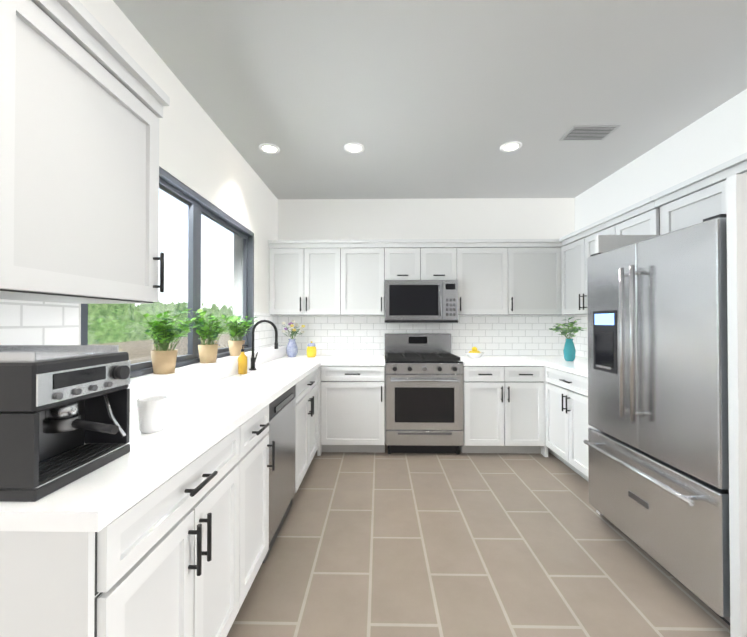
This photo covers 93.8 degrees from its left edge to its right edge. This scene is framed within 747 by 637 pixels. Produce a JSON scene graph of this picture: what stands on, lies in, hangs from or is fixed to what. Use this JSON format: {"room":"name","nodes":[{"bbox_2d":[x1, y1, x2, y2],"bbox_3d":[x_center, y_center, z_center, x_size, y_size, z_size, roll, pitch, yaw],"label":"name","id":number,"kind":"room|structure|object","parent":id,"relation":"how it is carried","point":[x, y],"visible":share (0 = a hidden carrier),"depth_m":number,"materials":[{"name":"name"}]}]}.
{"room":"kitchen","nodes":[
{"label":"kitchen","id":0,"kind":"room"},
{"bbox_2d":[79,0,277,377],"bbox_3d":[-1.279,-0.057,0.351,0.200,2.740,7.460,0,-1,1],"label":"wall","id":1,"kind":"structure","parent":0,"point":[199,154],"depth_m":2.33,"materials":[{"name":"white paint"}]},
{"bbox_2d":[0,299,78,344],"bbox_3d":[-1.163,0.158,1.061,0.010,0.477,0.609,0,-1,1],"label":"tile backsplash","id":2,"kind":"structure","parent":1,"relation":"attached to","point":[22,322],"depth_m":1.21,"materials":[{"name":"tile"}]},
{"bbox_2d":[0,0,169,303],"bbox_3d":[-0.979,-0.459,1.057,0.371,0.798,0.597,0,-1,1],"label":"upper cabinet","id":3,"kind":"object","parent":1,"relation":"attached to","point":[84,98],"visible":1,"depth_m":0.99,"materials":[{"name":"grey paint"}]},
{"bbox_2d":[81,166,253,377],"bbox_3d":[-1.196,-0.264,2.357,0.091,1.110,1.930,0,-1,1],"label":"window","id":4,"kind":"structure","parent":1,"relation":"in","point":[206,247],"depth_m":2.29,"materials":[{"name":"grey metal"}]},
{"bbox_2d":[128,345,286,411],"bbox_3d":[-1.075,0.353,2.713,0.132,0.117,2.698,0,-1,1],"label":"window sill ledge","id":5,"kind":"object","parent":1,"relation":"attached to","point":[181,380],"visible":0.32,"depth_m":1.99,"materials":[{"name":"stone"}]},
{"bbox_2d":[143,309,203,373],"bbox_3d":[-1.035,0.114,1.862,0.248,0.344,0.364,0,-1,1],"label":"planter","id":6,"kind":"object","parent":5,"relation":"on","point":[164,358],"visible":1,"depth_m":1.80,"materials":[{"name":"brown plant"}]},
{"bbox_2d":[189,310,237,362],"bbox_3d":[-1.019,0.118,2.283,0.268,0.344,0.351,0,-1,1],"label":"planter","id":7,"kind":"object","parent":5,"relation":"on","point":[208,350],"visible":1,"depth_m":2.27,"materials":[{"name":"brown plant"}]},
{"bbox_2d":[221,314,258,355],"bbox_3d":[-1.035,0.129,2.746,0.220,0.330,0.328,0,-1,1],"label":"planter","id":8,"kind":"object","parent":5,"relation":"on","point":[236,330],"visible":1,"depth_m":2.73,"materials":[{"name":"brown plant"}]},
{"bbox_2d":[254,312,279,349],"bbox_3d":[-1.120,0.182,3.686,0.010,0.477,0.740,0,-1,1],"label":"tile backsplash","id":9,"kind":"structure","parent":1,"relation":"attached to","point":[264,334],"depth_m":3.61,"materials":[{"name":"tile"}]},
{"bbox_2d":[278,198,574,355],"bbox_3d":[0.603,-0.022,4.150,3.840,2.740,0.200,0,-1,1],"label":"wall","id":10,"kind":"structure","parent":0,"point":[446,218],"depth_m":4.06,"materials":[{"name":"white paint"}]},
{"bbox_2d":[269,243,347,314],"bbox_3d":[-0.706,-0.417,3.906,0.826,0.765,0.333,0,-1,1],"label":"upper cabinet","id":11,"kind":"object","parent":10,"relation":"attached to","point":[305,278],"depth_m":3.75,"materials":[{"name":"grey paint"}]},
{"bbox_2d":[348,243,383,314],"bbox_3d":[-0.145,-0.417,3.897,0.529,0.765,0.333,0,-1,1],"label":"upper cabinet","id":12,"kind":"object","parent":10,"relation":"attached to","point":[365,260],"depth_m":3.74,"materials":[{"name":"grey paint"}]},
{"bbox_2d":[384,243,427,282],"bbox_3d":[0.340,-0.602,3.891,0.444,0.395,0.333,0,-1,1],"label":"upper cabinet","id":13,"kind":"object","parent":10,"relation":"attached to","point":[402,261],"depth_m":3.73,"materials":[{"name":"grey paint"}]},
{"bbox_2d":[384,280,457,322],"bbox_3d":[0.502,-0.178,3.816,0.762,0.445,0.444,0,-1,1],"label":"microwave","id":14,"kind":"object","parent":13,"relation":"attached to","point":[420,301],"visible":1,"depth_m":3.64,"materials":[{"name":"silver metal"}]},
{"bbox_2d":[280,316,575,355],"bbox_3d":[0.601,0.185,4.044,3.440,0.477,0.010,0,-1,1],"label":"tile backsplash","id":15,"kind":"structure","parent":10,"relation":"attached to","point":[331,335],"depth_m":4.03,"materials":[{"name":"tile"}]},
{"bbox_2d":[428,243,459,282],"bbox_3d":[0.667,-0.602,3.886,0.445,0.395,0.333,0,-1,1],"label":"upper cabinet","id":16,"kind":"object","parent":10,"relation":"attached to","point":[443,258],"depth_m":3.72,"materials":[{"name":"grey paint"}]},
{"bbox_2d":[458,243,515,314],"bbox_3d":[1.187,-0.417,3.875,0.599,0.765,0.333,0,-1,1],"label":"upper cabinet","id":17,"kind":"object","parent":10,"relation":"attached to","point":[507,277],"depth_m":3.72,"materials":[{"name":"grey paint"}]},
{"bbox_2d":[516,243,562,314],"bbox_3d":[1.687,-0.417,3.867,0.635,0.765,0.333,0,-1,1],"label":"upper cabinet","id":18,"kind":"object","parent":10,"relation":"attached to","point":[538,265],"depth_m":3.71,"materials":[{"name":"grey paint"}]},
{"bbox_2d":[113,0,746,198],"bbox_3d":[0.541,-1.477,0.334,3.840,0.100,7.860,0,-1,1],"label":"ceiling","id":19,"kind":"structure","parent":0,"point":[430,99],"depth_m":2.09,"materials":[{"name":"grey paint"}]},
{"bbox_2d":[259,143,279,153],"bbox_3d":[-0.858,-1.399,2.886,0.170,0.010,0.170,0,-1,1],"label":"recessed light","id":20,"kind":"object","parent":19,"relation":"in","point":[267,148],"visible":1,"depth_m":2.88,"materials":[{"name":"white glass"}]},
{"bbox_2d":[344,143,364,153],"bbox_3d":[-0.158,-1.399,2.875,0.170,0.010,0.170,0,-1,1],"label":"recessed light","id":21,"kind":"object","parent":19,"relation":"in","point":[354,148],"visible":1,"depth_m":2.87,"materials":[{"name":"white glass"}]},
{"bbox_2d":[500,141,521,151],"bbox_3d":[1.122,-1.399,2.854,0.170,0.010,0.170,0,-1,1],"label":"recessed light","id":22,"kind":"object","parent":19,"relation":"in","point":[512,146],"visible":1,"depth_m":2.85,"materials":[{"name":"white glass"}]},
{"bbox_2d":[559,125,620,140],"bbox_3d":[1.628,-1.399,2.646,0.340,0.012,0.200,0,-1,1],"label":"ceiling vent","id":23,"kind":"object","parent":19,"relation":"in","point":[588,133],"visible":0.98,"depth_m":2.62,"materials":[{"name":"grey metal"}]},
{"bbox_2d":[227,445,729,636],"bbox_3d":[0.541,1.363,0.308,3.840,0.100,7.860,0,-1,1],"label":"floor","id":24,"kind":"structure","parent":0,"point":[379,544],"depth_m":1.90,"materials":[{"name":"tile"}]},
{"bbox_2d":[0,415,251,636],"bbox_3d":[-0.864,0.880,1.126,0.599,0.880,0.797,0,-1,1],"label":"base cabinet","id":25,"kind":"object","parent":24,"relation":"on","point":[164,532],"depth_m":0.91,"materials":[{"name":"grey wood"}]},
{"bbox_2d":[0,355,328,534],"bbox_3d":[-0.839,0.432,2.393,0.607,0.040,3.348,0,-1,1],"label":"countertop","id":26,"kind":"structure","parent":25,"relation":"on","point":[197,417],"depth_m":1.04,"materials":[{"name":"white stone"}]},
{"bbox_2d":[0,345,129,501],"bbox_3d":[-0.887,0.237,0.902,0.517,0.320,0.290,0,-1,1],"label":"coffee machine","id":27,"kind":"object","parent":26,"relation":"on","point":[60,405],"visible":1,"depth_m":0.85,"materials":[{"name":"black plastic"}]},
{"bbox_2d":[137,396,167,433],"bbox_3d":[-0.789,0.343,1.249,0.092,0.115,0.092,0,-1,1],"label":"cup","id":28,"kind":"object","parent":26,"relation":"on","point":[152,410],"visible":1,"depth_m":1.22,"materials":[{"name":"white ceramic"}]},
{"bbox_2d":[238,344,247,373],"bbox_3d":[-0.973,0.303,2.613,0.074,0.220,0.066,0,-1,1],"label":"soap bottle","id":29,"kind":"object","parent":26,"relation":"on","point":[242,363],"visible":1,"depth_m":2.59,"materials":[{"name":"orange"}]},
{"bbox_2d":[249,320,277,369],"bbox_3d":[-0.885,0.212,2.836,0.233,0.406,0.084,0,-1,1],"label":"faucet","id":30,"kind":"object","parent":26,"relation":"on","point":[253,359],"visible":1,"depth_m":2.81,"materials":[{"name":"black metal"}]},
{"bbox_2d":[282,320,304,356],"bbox_3d":[-0.885,0.220,3.863,0.257,0.408,0.201,0,-1,1],"label":"flower vase","id":31,"kind":"object","parent":26,"relation":"on","point":[291,349],"visible":1,"depth_m":3.83,"materials":[{"name":"purple"}]},
{"bbox_2d":[307,341,316,356],"bbox_3d":[-0.682,0.337,3.848,0.110,0.174,0.108,0,-1,1],"label":"jar","id":32,"kind":"object","parent":26,"relation":"on","point":[311,349],"visible":1,"depth_m":3.81,"materials":[{"name":"yellow ceramic"}]},
{"bbox_2d":[248,399,271,590],"bbox_3d":[-0.856,0.885,1.631,0.599,0.880,0.449,0,-1,1],"label":"base cabinet","id":33,"kind":"object","parent":24,"relation":"on","point":[258,466],"depth_m":1.71,"materials":[{"name":"grey wood"}]},
{"bbox_2d":[262,385,295,562],"bbox_3d":[-0.839,0.894,2.158,0.590,0.872,0.597,0,-1,1],"label":"dishwasher","id":34,"kind":"object","parent":24,"relation":"on","point":[281,432],"visible":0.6,"depth_m":2.10,"materials":[{"name":"silver metal"}]},
{"bbox_2d":[272,367,319,492],"bbox_3d":[-0.831,0.897,2.916,0.607,0.880,0.915,0,-1,1],"label":"base cabinet","id":35,"kind":"object","parent":24,"relation":"on","point":[307,394],"depth_m":2.83,"materials":[{"name":"grey wood"}]},
{"bbox_2d":[320,366,321,455],"bbox_3d":[-0.818,0.904,3.718,0.607,0.880,0.689,0,-1,1],"label":"base cabinet","id":36,"kind":"object","parent":24,"relation":"on","point":[320,366],"depth_m":3.42,"materials":[{"name":"grey wood"}]},
{"bbox_2d":[320,363,384,452],"bbox_3d":[-0.198,0.904,3.732,0.630,0.880,0.639,0,-1,1],"label":"base cabinet","id":37,"kind":"object","parent":24,"relation":"on","point":[352,394],"depth_m":3.42,"materials":[{"name":"grey wood"}]},
{"bbox_2d":[320,355,383,362],"bbox_3d":[-0.198,0.444,3.733,0.629,0.040,0.647,0,-1,1],"label":"countertop","id":38,"kind":"structure","parent":37,"relation":"on","point":[331,358],"depth_m":3.61,"materials":[{"name":"white stone"}]},
{"bbox_2d":[384,333,463,453],"bbox_3d":[0.500,0.756,3.679,0.760,1.175,0.692,0,-1,1],"label":"range","id":39,"kind":"object","parent":24,"relation":"on","point":[424,393],"visible":0.96,"depth_m":3.40,"materials":[{"name":"silver metal"}]},
{"bbox_2d":[460,363,544,452],"bbox_3d":[1.275,0.904,3.708,0.780,0.880,0.639,0,-1,1],"label":"base cabinet","id":40,"kind":"object","parent":24,"relation":"on","point":[504,404],"depth_m":3.40,"materials":[{"name":"grey wood"}]},
{"bbox_2d":[456,355,543,362],"bbox_3d":[1.275,0.444,3.709,0.779,0.040,0.647,0,-1,1],"label":"countertop","id":41,"kind":"structure","parent":40,"relation":"on","point":[464,358],"depth_m":3.61,"materials":[{"name":"white stone"}]},
{"bbox_2d":[465,347,483,357],"bbox_3d":[1.087,0.363,3.759,0.200,0.120,0.200,0,-1,1],"label":"lemon bowl","id":42,"kind":"object","parent":41,"relation":"on","point":[474,353],"visible":1,"depth_m":3.71,"materials":[{"name":"white ceramic"}]},
{"bbox_2d":[542,364,591,481],"bbox_3d":[1.978,0.897,2.978,0.647,0.880,0.842,0,-1,1],"label":"base cabinet","id":43,"kind":"object","parent":24,"relation":"on","point":[567,425],"depth_m":3.01,"materials":[{"name":"grey wood"}]},
{"bbox_2d":[522,356,587,375],"bbox_3d":[1.981,0.439,3.216,0.647,0.040,1.609,0,-1,1],"label":"countertop","id":44,"kind":"structure","parent":43,"relation":"on","point":[580,364],"depth_m":3.34,"materials":[{"name":"white stone"}]},
{"bbox_2d":[549,317,586,360],"bbox_3d":[1.904,0.203,3.439,0.316,0.436,0.510,0,-1,1],"label":"vase","id":45,"kind":"object","parent":44,"relation":"on","point":[569,351],"visible":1,"depth_m":3.43,"materials":[{"name":"teal glass"}]},
{"bbox_2d":[583,214,729,624],"bbox_3d":[1.817,0.447,1.896,0.898,1.760,0.920,0,-1,1],"label":"refrigerator","id":46,"kind":"object","parent":24,"relation":"on","point":[657,442],"visible":0.96,"depth_m":1.71,"materials":[{"name":"silver metal"}]},
{"bbox_2d":[595,152,746,636],"bbox_3d":[1.870,0.238,1.888,0.827,2.178,1.049,0,-1,1],"label":"surround","id":47,"kind":"object","parent":24,"relation":"on","point":[714,191],"visible":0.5,"depth_m":1.41,"materials":[{"name":"grey paint"}]},
{"bbox_2d":[575,89,746,357],"bbox_3d":[2.360,-0.057,0.291,0.200,2.740,7.460,0,-1,1],"label":"wall","id":48,"kind":"structure","parent":0,"point":[717,136],"depth_m":2.68,"materials":[{"name":"white paint"}]},
{"bbox_2d":[576,315,587,357],"bbox_3d":[2.303,0.178,3.206,0.010,0.477,1.590,0,-1,1],"label":"backsplash","id":49,"kind":"structure","parent":48,"relation":"attached to","point":[581,336],"depth_m":3.86,"materials":[{"name":"tile"}]},
{"bbox_2d":[559,221,606,315],"bbox_3d":[2.140,-0.423,3.234,0.332,0.765,0.906,0,-1,1],"label":"upper cabinet","id":50,"kind":"object","parent":48,"relation":"attached to","point":[575,251],"depth_m":3.41,"materials":[{"name":"grey paint"}]},
{"bbox_2d":[607,201,659,234],"bbox_3d":[2.130,-0.428,2.657,0.332,0.765,0.482,0,-1,1],"label":"upper cabinet","id":51,"kind":"object","parent":48,"relation":"attached to","point":[642,217],"depth_m":2.59,"materials":[{"name":"grey paint"}]}
]}

